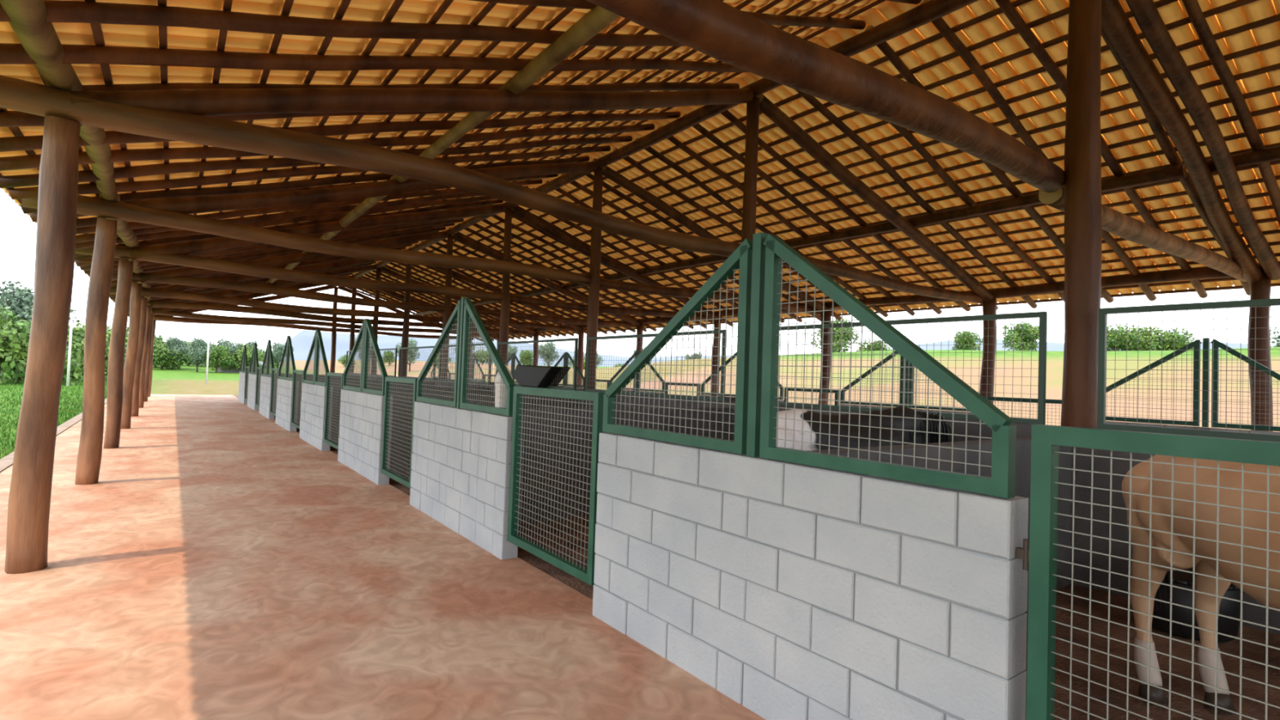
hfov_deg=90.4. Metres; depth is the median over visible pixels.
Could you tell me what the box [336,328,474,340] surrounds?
tie beam
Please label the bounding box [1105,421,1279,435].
wall
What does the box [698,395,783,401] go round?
wall
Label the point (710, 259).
purlin
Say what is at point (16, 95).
tie beam
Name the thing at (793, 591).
wall
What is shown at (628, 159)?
rafter
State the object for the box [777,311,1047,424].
mesh fence
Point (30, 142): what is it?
rafter
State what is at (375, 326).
log post
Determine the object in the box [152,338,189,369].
broadleaf tree
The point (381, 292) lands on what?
rafter
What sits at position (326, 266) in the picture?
top chord
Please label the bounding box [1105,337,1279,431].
guard
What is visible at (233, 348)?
broadleaf tree
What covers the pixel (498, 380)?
pail
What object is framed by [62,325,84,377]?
broadleaf tree
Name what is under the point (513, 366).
guard
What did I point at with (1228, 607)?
tub
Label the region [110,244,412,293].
rafter
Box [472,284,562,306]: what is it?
purlin
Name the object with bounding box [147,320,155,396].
log post
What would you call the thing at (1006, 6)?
rafter
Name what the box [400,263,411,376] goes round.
log post
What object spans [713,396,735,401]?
wall
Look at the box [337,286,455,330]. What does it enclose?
top chord
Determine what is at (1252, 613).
wall
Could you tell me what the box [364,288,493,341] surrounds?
rafter
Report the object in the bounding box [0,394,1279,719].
floor
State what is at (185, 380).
ground
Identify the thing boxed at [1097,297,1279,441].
mesh fence
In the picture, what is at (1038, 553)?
gate
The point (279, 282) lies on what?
top chord
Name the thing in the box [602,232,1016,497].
guard
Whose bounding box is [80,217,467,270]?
rafter
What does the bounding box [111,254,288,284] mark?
rafter
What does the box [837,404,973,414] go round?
wall
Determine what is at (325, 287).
top chord
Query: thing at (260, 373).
wall
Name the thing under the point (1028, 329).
broadleaf tree
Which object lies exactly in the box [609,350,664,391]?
guard
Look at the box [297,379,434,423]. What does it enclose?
wall
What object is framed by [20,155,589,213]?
rafter
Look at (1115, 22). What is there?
top chord
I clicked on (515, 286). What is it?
rafter
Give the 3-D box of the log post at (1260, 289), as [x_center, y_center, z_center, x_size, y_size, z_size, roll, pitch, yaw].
[9.409,0.454,9.649,0.283,3.526,0.289,3,-2,-36]
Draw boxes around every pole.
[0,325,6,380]
[66,315,72,386]
[205,324,210,384]
[351,262,377,278]
[375,230,446,267]
[446,160,593,235]
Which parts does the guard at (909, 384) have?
frame, post, frame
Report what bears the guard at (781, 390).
on the wall
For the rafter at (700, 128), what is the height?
2.540 m
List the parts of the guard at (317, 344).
frame, post, frame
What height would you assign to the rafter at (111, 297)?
2.540 m
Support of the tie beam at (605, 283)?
attached to the log post at (827, 316)
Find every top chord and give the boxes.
[115,161,596,219]
[128,203,506,261]
[138,231,448,283]
[146,258,378,297]
[149,264,377,306]
[152,275,352,314]
[155,285,334,316]
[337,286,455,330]
[357,276,499,337]
[380,266,535,334]
[431,266,582,331]
[453,233,639,326]
[511,206,718,321]
[601,165,828,313]
[756,93,993,301]
[1101,0,1262,283]
[1125,0,1279,279]
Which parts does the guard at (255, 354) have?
frame, frame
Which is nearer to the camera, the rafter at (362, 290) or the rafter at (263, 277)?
the rafter at (263, 277)
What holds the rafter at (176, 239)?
on the wall plate at (124, 232)
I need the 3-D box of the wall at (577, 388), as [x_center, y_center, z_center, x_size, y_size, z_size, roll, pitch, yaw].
[-2.537,1.473,20.820,0.156,1.247,2.574,3,-2,-36]
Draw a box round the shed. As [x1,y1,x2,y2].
[217,360,266,373]
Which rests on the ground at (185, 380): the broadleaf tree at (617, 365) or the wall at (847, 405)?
the broadleaf tree at (617, 365)
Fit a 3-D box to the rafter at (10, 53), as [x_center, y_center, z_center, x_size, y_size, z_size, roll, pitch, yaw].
[-1.384,-2.853,6.131,7.854,2.543,0.170,3,-2,-36]
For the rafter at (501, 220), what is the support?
on the wall plate at (722, 313)
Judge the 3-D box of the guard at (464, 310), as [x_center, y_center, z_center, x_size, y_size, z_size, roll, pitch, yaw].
[-1.825,-0.072,6.450,0.055,1.110,2.540,3,-2,-36]
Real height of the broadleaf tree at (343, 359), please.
2.673 m
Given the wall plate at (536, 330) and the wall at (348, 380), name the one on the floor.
the wall at (348, 380)
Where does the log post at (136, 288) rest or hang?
on the floor
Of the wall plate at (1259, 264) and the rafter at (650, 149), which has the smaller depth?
the wall plate at (1259, 264)
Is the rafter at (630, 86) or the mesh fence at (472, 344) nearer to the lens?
the rafter at (630, 86)
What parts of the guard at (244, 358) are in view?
frame, frame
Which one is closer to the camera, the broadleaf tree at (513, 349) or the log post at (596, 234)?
the log post at (596, 234)
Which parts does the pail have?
pail lid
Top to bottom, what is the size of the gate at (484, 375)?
1.290 m
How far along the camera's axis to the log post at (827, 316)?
16.02 m
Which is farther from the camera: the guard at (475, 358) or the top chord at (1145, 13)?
the guard at (475, 358)
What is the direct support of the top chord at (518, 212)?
on the tie beam at (515, 299)
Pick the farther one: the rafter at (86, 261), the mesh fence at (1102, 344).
the rafter at (86, 261)
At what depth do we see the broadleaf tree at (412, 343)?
100.33 m
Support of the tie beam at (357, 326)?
attached to the log post
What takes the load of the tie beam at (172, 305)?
attached to the log post at (375, 326)
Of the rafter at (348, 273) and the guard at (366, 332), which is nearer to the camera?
the guard at (366, 332)
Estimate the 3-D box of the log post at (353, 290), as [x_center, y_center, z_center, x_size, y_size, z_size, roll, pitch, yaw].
[-12.733,-0.841,28.137,0.242,5.552,0.251,3,-2,-36]
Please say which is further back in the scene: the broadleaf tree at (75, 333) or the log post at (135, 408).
the broadleaf tree at (75, 333)
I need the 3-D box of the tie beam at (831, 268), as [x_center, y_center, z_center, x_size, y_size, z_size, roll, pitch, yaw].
[4.270,-1.372,11.040,7.304,0.250,0.264,3,-2,-36]
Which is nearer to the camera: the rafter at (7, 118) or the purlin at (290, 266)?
the rafter at (7, 118)
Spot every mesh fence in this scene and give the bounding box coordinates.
[346,350,361,374]
[368,347,397,377]
[398,346,435,379]
[438,342,491,383]
[497,337,577,390]
[585,329,726,400]
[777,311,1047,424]
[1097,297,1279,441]
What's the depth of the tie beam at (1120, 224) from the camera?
7.23 m
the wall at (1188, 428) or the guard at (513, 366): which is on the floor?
the wall at (1188, 428)
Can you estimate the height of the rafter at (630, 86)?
2.519 m
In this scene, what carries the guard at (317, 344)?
on the wall at (313, 405)
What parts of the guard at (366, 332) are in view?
frame, post, frame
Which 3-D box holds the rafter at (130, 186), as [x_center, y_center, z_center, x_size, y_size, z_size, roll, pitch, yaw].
[-3.755,-2.857,9.356,7.849,2.516,0.164,3,-2,-36]
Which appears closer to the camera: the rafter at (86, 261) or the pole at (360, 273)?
the rafter at (86, 261)
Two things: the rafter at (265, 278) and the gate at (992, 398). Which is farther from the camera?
the rafter at (265, 278)
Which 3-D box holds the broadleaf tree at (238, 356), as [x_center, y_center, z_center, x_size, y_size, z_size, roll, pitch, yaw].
[-50.521,-0.087,80.575,5.510,4.244,5.260,2,-2,-2]
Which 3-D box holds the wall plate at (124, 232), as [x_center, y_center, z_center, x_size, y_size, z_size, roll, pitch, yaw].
[-8.983,-2.035,11.186,0.275,0.280,7.955,3,-2,-36]
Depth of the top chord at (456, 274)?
23.38 m
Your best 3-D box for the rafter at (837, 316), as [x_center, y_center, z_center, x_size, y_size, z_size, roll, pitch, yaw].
[2.208,-2.492,14.639,7.853,2.540,0.162,3,-2,-36]
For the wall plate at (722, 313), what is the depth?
20.26 m
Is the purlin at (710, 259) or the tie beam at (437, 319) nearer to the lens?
the purlin at (710, 259)
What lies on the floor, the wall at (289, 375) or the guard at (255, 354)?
the wall at (289, 375)
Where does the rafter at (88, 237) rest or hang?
on the wall plate at (124, 232)
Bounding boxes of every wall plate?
[99,194,142,273]
[137,271,151,300]
[470,328,533,337]
[533,318,637,332]
[636,301,822,323]
[1257,261,1279,273]
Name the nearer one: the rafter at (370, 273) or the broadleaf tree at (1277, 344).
the rafter at (370, 273)
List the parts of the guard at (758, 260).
frame, post, frame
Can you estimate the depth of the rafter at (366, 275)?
29.66 m
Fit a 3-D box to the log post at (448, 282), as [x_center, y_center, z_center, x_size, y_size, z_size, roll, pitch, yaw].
[-5.623,-0.852,18.462,0.250,5.552,0.250,3,-2,-36]
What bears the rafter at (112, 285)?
on the wall plate at (145, 286)
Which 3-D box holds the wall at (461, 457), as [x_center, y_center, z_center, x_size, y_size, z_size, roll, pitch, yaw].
[-1.842,1.109,6.435,0.156,1.247,2.572,3,-2,-36]
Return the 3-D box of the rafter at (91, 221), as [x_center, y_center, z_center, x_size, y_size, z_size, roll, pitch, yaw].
[-4.941,-2.841,10.968,7.850,2.519,0.159,3,-2,-36]
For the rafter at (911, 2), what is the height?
2.519 m
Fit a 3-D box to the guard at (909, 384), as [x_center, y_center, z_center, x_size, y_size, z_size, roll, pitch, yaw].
[4.638,0.283,11.202,0.055,1.110,2.540,3,-2,-36]
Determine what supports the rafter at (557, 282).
on the wall plate at (536, 330)
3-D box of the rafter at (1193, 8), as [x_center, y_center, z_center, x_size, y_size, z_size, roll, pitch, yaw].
[7.375,-2.513,7.615,7.850,2.516,0.165,3,-2,-36]
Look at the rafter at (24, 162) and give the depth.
7.21 m
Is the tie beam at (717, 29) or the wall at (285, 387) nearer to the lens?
the tie beam at (717, 29)
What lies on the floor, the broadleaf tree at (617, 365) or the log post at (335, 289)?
the log post at (335, 289)
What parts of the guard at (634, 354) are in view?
frame, post, frame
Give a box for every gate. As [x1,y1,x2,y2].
[244,366,249,400]
[255,367,262,407]
[270,368,279,416]
[291,369,304,428]
[324,372,344,449]
[381,376,418,488]
[483,374,496,382]
[507,386,605,585]
[595,379,609,389]
[665,382,701,395]
[783,387,839,405]
[983,396,1062,426]
[1015,424,1279,719]
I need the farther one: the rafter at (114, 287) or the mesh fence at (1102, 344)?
the rafter at (114, 287)
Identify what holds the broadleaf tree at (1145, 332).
on the ground at (185, 380)
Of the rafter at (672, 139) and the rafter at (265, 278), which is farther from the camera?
the rafter at (265, 278)
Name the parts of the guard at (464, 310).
frame, post, frame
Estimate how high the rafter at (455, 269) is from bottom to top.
2.519 m
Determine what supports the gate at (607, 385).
attached to the wall at (577, 388)
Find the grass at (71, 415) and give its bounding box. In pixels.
[0,373,107,457]
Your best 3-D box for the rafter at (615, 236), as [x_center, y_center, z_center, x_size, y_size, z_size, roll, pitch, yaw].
[0.664,-2.490,16.739,7.853,2.540,0.162,3,-2,-36]
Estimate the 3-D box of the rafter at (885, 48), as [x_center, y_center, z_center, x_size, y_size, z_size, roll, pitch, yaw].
[5.795,-2.510,9.763,7.850,2.516,0.165,3,-2,-36]
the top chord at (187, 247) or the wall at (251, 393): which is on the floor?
the wall at (251, 393)
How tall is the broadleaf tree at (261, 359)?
3.243 m
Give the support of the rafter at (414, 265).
on the wall plate at (536, 330)
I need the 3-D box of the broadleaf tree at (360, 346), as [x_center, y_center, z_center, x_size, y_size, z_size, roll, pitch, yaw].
[-46.640,-1.150,107.918,4.433,5.959,4.379,1,-2,36]
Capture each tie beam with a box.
[0,75,741,257]
[22,194,591,285]
[75,244,503,302]
[110,288,404,319]
[111,272,444,311]
[128,300,373,324]
[128,308,351,328]
[153,315,332,332]
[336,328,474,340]
[355,324,497,337]
[377,320,540,335]
[409,314,586,332]
[441,304,644,328]
[509,294,722,323]
[586,0,1065,192]
[586,278,822,315]
[781,255,984,304]
[1038,185,1246,281]
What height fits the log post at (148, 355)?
3.359 m
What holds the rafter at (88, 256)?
on the wall plate at (124, 232)
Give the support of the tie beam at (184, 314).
on the log post at (148, 355)
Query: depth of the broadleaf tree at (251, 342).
90.49 m
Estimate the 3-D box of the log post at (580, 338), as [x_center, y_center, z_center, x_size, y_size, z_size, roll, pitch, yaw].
[-2.436,0.473,25.765,0.286,3.526,0.292,3,-2,-36]
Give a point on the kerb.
(6, 461)
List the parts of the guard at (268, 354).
frame, frame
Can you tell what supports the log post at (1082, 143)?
on the floor
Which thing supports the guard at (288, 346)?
on the wall at (285, 387)
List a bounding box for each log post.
[4,115,80,573]
[75,217,117,484]
[103,259,133,448]
[120,282,142,428]
[131,297,147,416]
[138,306,151,408]
[143,314,154,401]
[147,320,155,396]
[329,286,337,372]
[348,288,356,373]
[370,267,381,374]
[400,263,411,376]
[440,235,453,378]
[468,337,471,378]
[498,208,511,364]
[533,331,538,365]
[576,328,583,385]
[583,167,602,391]
[633,323,643,391]
[711,317,720,395]
[741,96,759,243]
[817,308,831,404]
[979,295,996,404]
[1060,0,1102,428]
[1247,273,1272,431]
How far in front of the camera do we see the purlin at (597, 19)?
6.02 m
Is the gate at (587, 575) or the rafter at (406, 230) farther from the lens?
the rafter at (406, 230)
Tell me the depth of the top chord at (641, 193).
13.02 m
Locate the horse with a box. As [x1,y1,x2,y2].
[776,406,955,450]
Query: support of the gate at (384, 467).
attached to the wall at (461, 457)
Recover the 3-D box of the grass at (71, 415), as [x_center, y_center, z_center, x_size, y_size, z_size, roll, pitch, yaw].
[-35.146,0.955,23.812,24.547,0.187,70.110,3,-2,-36]
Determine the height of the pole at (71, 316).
4.250 m
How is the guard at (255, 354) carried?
on the wall at (251, 393)
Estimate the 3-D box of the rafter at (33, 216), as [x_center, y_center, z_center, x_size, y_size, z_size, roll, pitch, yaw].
[-4.544,-2.848,10.427,7.854,2.543,0.170,3,-2,-36]
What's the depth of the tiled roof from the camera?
8.20 m
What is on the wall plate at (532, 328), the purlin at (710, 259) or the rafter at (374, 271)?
the rafter at (374, 271)
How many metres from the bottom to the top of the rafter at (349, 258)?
2.516 m
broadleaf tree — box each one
[0,280,77,375]
[0,304,19,373]
[0,311,84,386]
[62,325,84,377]
[64,320,128,381]
[72,324,128,367]
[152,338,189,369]
[153,333,164,364]
[164,335,191,369]
[175,339,195,368]
[186,336,217,372]
[191,341,216,367]
[203,345,235,373]
[214,337,242,360]
[229,342,262,371]
[238,339,265,353]
[257,350,271,368]
[262,341,294,372]
[337,353,355,366]
[354,337,380,357]
[382,350,395,365]
[394,337,420,371]
[432,354,451,368]
[472,348,493,364]
[506,344,517,364]
[516,349,533,365]
[537,342,559,366]
[568,355,585,369]
[584,351,603,368]
[613,362,627,367]
[684,351,702,359]
[810,315,859,352]
[854,337,891,351]
[951,330,982,350]
[1001,321,1039,351]
[1106,322,1146,351]
[1117,324,1165,351]
[1152,327,1195,350]
[1269,325,1279,346]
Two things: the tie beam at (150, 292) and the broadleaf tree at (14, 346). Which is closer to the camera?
the tie beam at (150, 292)
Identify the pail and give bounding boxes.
[494,364,512,408]
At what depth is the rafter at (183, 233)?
12.31 m
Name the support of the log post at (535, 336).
on the floor
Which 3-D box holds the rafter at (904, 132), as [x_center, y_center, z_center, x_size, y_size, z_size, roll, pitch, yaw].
[5.403,-2.497,10.294,7.853,2.540,0.162,3,-2,-36]
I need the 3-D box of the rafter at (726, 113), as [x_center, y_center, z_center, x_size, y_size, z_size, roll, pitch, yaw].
[4.216,-2.507,11.912,7.850,2.516,0.165,3,-2,-36]
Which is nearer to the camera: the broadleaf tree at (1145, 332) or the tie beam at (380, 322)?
the tie beam at (380, 322)
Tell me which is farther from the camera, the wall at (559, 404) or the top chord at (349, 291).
the top chord at (349, 291)
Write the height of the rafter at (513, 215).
2.516 m
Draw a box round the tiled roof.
[0,0,1279,338]
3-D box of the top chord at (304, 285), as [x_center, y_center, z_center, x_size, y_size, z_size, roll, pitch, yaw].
[-15.553,-2.725,26.073,6.990,2.325,0.307,3,-2,-36]
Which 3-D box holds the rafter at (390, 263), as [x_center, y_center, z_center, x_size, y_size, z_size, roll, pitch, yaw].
[-6.843,-2.490,26.950,7.850,2.516,0.165,3,-2,-36]
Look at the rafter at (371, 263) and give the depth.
22.98 m
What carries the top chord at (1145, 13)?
on the wall plate at (1259, 264)
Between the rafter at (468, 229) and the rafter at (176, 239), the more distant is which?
the rafter at (468, 229)
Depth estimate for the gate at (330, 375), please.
11.44 m
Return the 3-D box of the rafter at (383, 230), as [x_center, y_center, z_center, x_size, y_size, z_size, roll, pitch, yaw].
[-8.101,-2.836,15.265,7.850,2.519,0.159,3,-2,-36]
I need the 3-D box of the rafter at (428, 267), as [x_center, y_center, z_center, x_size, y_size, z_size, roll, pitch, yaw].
[-5.656,-2.479,25.332,7.853,2.540,0.162,3,-2,-36]
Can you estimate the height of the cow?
1.435 m
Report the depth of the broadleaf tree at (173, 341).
78.86 m
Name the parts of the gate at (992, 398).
gate frame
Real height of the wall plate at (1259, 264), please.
0.263 m
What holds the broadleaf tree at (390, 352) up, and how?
on the ground at (185, 380)
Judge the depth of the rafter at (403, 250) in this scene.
25.46 m
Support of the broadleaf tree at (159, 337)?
on the ground at (185, 380)
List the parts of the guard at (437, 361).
frame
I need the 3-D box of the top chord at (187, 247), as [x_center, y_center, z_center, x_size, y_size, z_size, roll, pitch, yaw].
[-6.072,-2.742,13.184,6.992,2.325,0.311,3,-2,-36]
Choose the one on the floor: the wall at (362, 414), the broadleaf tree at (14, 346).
the wall at (362, 414)
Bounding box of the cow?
[1121,454,1279,712]
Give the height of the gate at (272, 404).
1.290 m
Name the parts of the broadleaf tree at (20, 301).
crown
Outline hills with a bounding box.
[277,329,1274,366]
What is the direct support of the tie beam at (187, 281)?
attached to the log post at (448, 282)
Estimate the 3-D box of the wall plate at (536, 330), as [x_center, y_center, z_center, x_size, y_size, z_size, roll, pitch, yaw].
[-2.435,-1.381,25.931,0.271,0.268,7.953,3,-2,-36]
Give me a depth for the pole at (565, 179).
13.74 m
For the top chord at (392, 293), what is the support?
on the tie beam at (357, 326)
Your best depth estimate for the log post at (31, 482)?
4.58 m
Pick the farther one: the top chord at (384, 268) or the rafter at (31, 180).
the top chord at (384, 268)
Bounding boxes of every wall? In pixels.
[238,372,247,404]
[247,373,260,410]
[258,375,276,418]
[260,373,325,376]
[274,374,360,378]
[275,377,382,411]
[275,378,298,431]
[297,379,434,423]
[299,382,333,450]
[330,384,490,444]
[337,389,392,484]
[348,373,1279,635]
[389,392,577,471]
[409,401,523,559]
[519,407,731,523]
[557,385,583,389]
[576,389,634,391]
[592,432,1028,719]
[622,389,664,393]
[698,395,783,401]
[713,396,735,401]
[807,436,1071,601]
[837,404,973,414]
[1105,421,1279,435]
[1174,426,1210,430]
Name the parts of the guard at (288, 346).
frame, post, frame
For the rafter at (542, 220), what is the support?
on the wall plate at (722, 313)
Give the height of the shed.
1.575 m
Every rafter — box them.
[0,0,817,46]
[0,43,750,72]
[0,111,467,127]
[0,111,680,151]
[0,123,654,170]
[0,135,632,188]
[8,145,610,199]
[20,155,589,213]
[29,181,378,222]
[75,173,557,227]
[75,178,542,234]
[75,186,528,243]
[75,195,496,249]
[75,199,502,256]
[75,204,492,260]
[75,226,370,266]
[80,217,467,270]
[82,82,739,91]
[84,218,463,274]
[87,222,454,276]
[109,246,405,295]
[109,257,357,297]
[110,241,417,290]
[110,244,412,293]
[110,257,359,299]
[111,231,439,280]
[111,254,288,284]
[111,281,138,286]
[113,277,265,302]
[128,275,349,313]
[142,226,445,272]
[151,270,322,298]
[151,273,352,308]
[152,262,375,299]
[155,263,372,299]
[346,287,482,341]
[355,272,514,339]
[356,288,481,338]
[364,274,520,339]
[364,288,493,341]
[368,271,526,339]
[371,270,533,338]
[372,289,497,340]
[375,269,533,336]
[377,261,551,337]
[388,262,559,337]
[396,262,566,337]
[403,249,586,333]
[408,247,586,330]
[411,264,574,336]
[414,243,607,334]
[420,240,617,333]
[422,265,578,334]
[435,242,626,333]
[441,230,646,332]
[441,239,635,332]
[448,227,657,331]
[457,222,665,328]
[468,0,866,30]
[472,223,668,324]
[481,218,693,328]
[492,214,706,328]
[504,212,712,323]
[515,205,733,326]
[532,187,737,307]
[545,180,784,323]
[548,213,737,318]
[560,173,802,322]
[586,173,821,321]
[592,157,841,320]
[613,147,827,296]
[635,137,888,317]
[657,126,915,315]
[683,114,942,314]
[720,110,970,311]
[794,88,1037,308]
[864,25,1114,302]
[885,0,921,4]
[888,122,1064,302]
[920,0,1156,301]
[995,0,1208,297]
[1101,26,1250,295]
[1181,0,1279,225]
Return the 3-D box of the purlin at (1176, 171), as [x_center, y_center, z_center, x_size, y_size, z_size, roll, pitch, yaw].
[4.586,-2.398,11.267,0.199,0.196,7.901,3,-2,-36]
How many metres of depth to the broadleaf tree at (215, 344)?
91.06 m
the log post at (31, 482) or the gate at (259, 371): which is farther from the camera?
the gate at (259, 371)
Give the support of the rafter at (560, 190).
on the wall plate at (722, 313)
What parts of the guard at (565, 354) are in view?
frame, post, frame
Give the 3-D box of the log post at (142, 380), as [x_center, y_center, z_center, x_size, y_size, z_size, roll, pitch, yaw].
[-16.229,-0.053,20.778,0.514,3.358,0.238,1,-2,38]
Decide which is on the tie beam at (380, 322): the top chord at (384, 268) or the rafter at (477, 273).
the top chord at (384, 268)
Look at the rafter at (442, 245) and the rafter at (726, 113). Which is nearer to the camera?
the rafter at (726, 113)
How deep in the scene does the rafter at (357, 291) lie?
32.69 m
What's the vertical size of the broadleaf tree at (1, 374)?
3.550 m
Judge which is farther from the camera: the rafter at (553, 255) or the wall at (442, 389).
the rafter at (553, 255)
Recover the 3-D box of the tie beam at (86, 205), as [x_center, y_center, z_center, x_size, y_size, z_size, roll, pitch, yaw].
[-4.048,-1.689,9.722,7.787,0.315,0.345,3,-2,-36]
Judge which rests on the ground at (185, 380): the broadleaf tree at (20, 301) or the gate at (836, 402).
the broadleaf tree at (20, 301)
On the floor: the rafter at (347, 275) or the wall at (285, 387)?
the wall at (285, 387)
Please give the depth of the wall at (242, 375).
25.45 m
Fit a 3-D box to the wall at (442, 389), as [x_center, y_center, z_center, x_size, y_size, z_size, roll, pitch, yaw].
[-5.023,1.199,13.940,3.600,1.250,0.140,3,-2,-36]
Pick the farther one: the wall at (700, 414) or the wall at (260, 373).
the wall at (260, 373)
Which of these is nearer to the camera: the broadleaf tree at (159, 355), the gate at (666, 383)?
the gate at (666, 383)
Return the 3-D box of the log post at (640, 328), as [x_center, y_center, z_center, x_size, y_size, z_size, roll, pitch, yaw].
[-0.086,0.469,22.551,0.284,3.528,0.278,3,-2,-36]
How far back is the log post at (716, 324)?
19.26 m
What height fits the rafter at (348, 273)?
2.519 m
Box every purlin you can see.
[267,250,306,283]
[306,175,394,253]
[391,5,619,182]
[413,305,456,315]
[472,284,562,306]
[562,254,728,288]
[784,163,1186,248]
[1206,145,1279,171]
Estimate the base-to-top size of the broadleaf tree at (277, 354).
4.595 m
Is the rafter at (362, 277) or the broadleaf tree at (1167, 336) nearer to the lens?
the rafter at (362, 277)
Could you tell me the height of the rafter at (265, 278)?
2.516 m
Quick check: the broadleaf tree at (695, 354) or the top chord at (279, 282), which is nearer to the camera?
the top chord at (279, 282)
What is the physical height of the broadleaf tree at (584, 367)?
3.623 m
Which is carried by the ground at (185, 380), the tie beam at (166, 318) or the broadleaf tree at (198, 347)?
the broadleaf tree at (198, 347)
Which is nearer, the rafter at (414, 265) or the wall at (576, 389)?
the wall at (576, 389)
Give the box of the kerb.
[0,398,106,472]
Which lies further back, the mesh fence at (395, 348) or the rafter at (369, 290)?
the rafter at (369, 290)
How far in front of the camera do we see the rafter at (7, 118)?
6.04 m
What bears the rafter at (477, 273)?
on the wall plate at (536, 330)
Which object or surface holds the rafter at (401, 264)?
on the wall plate at (536, 330)
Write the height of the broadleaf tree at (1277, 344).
2.718 m
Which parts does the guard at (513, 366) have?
frame, post, frame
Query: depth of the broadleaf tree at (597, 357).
113.59 m
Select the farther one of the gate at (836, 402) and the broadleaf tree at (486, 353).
the broadleaf tree at (486, 353)
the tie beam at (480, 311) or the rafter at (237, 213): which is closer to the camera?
the rafter at (237, 213)
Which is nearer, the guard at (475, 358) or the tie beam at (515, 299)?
the tie beam at (515, 299)
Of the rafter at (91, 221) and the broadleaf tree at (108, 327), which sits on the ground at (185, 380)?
the broadleaf tree at (108, 327)
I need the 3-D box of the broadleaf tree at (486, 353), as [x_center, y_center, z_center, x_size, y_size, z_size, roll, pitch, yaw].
[-33.605,-0.572,135.311,4.937,3.803,4.714,2,-2,-13]
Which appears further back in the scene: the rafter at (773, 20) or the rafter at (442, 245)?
the rafter at (442, 245)
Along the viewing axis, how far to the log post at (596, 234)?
11.95 m
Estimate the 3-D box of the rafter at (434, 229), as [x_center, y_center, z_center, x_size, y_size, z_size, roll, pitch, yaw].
[-8.923,-2.836,16.383,7.853,2.540,0.162,3,-2,-36]
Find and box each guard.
[240,345,247,373]
[248,342,258,374]
[261,339,274,377]
[278,335,295,380]
[302,328,328,386]
[342,318,387,395]
[416,297,515,416]
[431,357,449,377]
[468,355,483,380]
[506,354,520,382]
[553,351,584,386]
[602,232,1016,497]
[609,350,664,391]
[701,351,783,399]
[840,351,969,411]
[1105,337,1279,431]
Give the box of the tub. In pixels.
[1151,565,1244,642]
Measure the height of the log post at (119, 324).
3.363 m
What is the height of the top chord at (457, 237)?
2.272 m
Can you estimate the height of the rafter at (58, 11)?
2.540 m
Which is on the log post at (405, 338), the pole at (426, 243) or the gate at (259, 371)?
the pole at (426, 243)
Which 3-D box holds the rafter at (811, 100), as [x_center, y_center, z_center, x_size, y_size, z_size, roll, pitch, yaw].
[5.008,-2.502,10.833,7.854,2.543,0.170,3,-2,-36]
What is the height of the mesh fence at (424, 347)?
0.987 m
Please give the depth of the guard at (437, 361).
30.87 m
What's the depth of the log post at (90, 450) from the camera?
7.84 m
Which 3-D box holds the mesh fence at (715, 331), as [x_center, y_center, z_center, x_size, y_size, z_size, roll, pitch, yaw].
[0.100,0.076,10.224,0.045,0.987,3.600,3,-2,-36]
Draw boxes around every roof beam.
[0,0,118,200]
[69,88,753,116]
[593,0,978,168]
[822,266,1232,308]
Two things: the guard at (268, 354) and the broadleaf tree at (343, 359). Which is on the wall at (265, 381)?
the guard at (268, 354)
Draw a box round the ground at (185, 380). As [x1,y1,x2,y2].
[0,346,1279,578]
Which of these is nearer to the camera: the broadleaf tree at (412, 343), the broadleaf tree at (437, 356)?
the broadleaf tree at (412, 343)
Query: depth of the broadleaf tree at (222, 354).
77.14 m
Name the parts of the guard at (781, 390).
frame, frame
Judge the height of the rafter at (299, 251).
2.543 m
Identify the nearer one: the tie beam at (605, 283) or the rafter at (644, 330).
the tie beam at (605, 283)
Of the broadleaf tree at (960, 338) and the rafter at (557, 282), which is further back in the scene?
the broadleaf tree at (960, 338)
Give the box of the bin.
[512,364,570,387]
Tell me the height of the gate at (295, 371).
1.290 m
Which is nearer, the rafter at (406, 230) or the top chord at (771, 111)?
the top chord at (771, 111)
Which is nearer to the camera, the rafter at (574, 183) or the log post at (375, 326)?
the rafter at (574, 183)
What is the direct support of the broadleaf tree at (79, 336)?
on the ground at (185, 380)
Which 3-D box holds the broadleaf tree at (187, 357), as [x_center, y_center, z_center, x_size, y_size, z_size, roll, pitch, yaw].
[-59.595,-0.557,82.555,3.962,4.146,3.715,1,-2,30]
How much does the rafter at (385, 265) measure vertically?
2.540 m
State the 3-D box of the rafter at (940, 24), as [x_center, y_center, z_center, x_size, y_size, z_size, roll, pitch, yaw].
[6.191,-2.497,9.223,7.851,2.519,0.158,3,-2,-36]
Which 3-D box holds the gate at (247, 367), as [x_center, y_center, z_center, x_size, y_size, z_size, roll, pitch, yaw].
[-14.888,0.888,24.151,0.060,1.290,1.419,3,-2,-36]
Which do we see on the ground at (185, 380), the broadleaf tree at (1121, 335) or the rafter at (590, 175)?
the broadleaf tree at (1121, 335)
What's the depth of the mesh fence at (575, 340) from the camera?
12.67 m
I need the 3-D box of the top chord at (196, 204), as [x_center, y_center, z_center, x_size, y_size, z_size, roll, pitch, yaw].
[-3.695,-2.744,9.950,6.987,2.318,0.308,3,-2,-36]
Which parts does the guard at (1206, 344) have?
frame, post, frame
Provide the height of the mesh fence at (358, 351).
0.987 m
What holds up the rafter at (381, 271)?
on the wall plate at (532, 328)

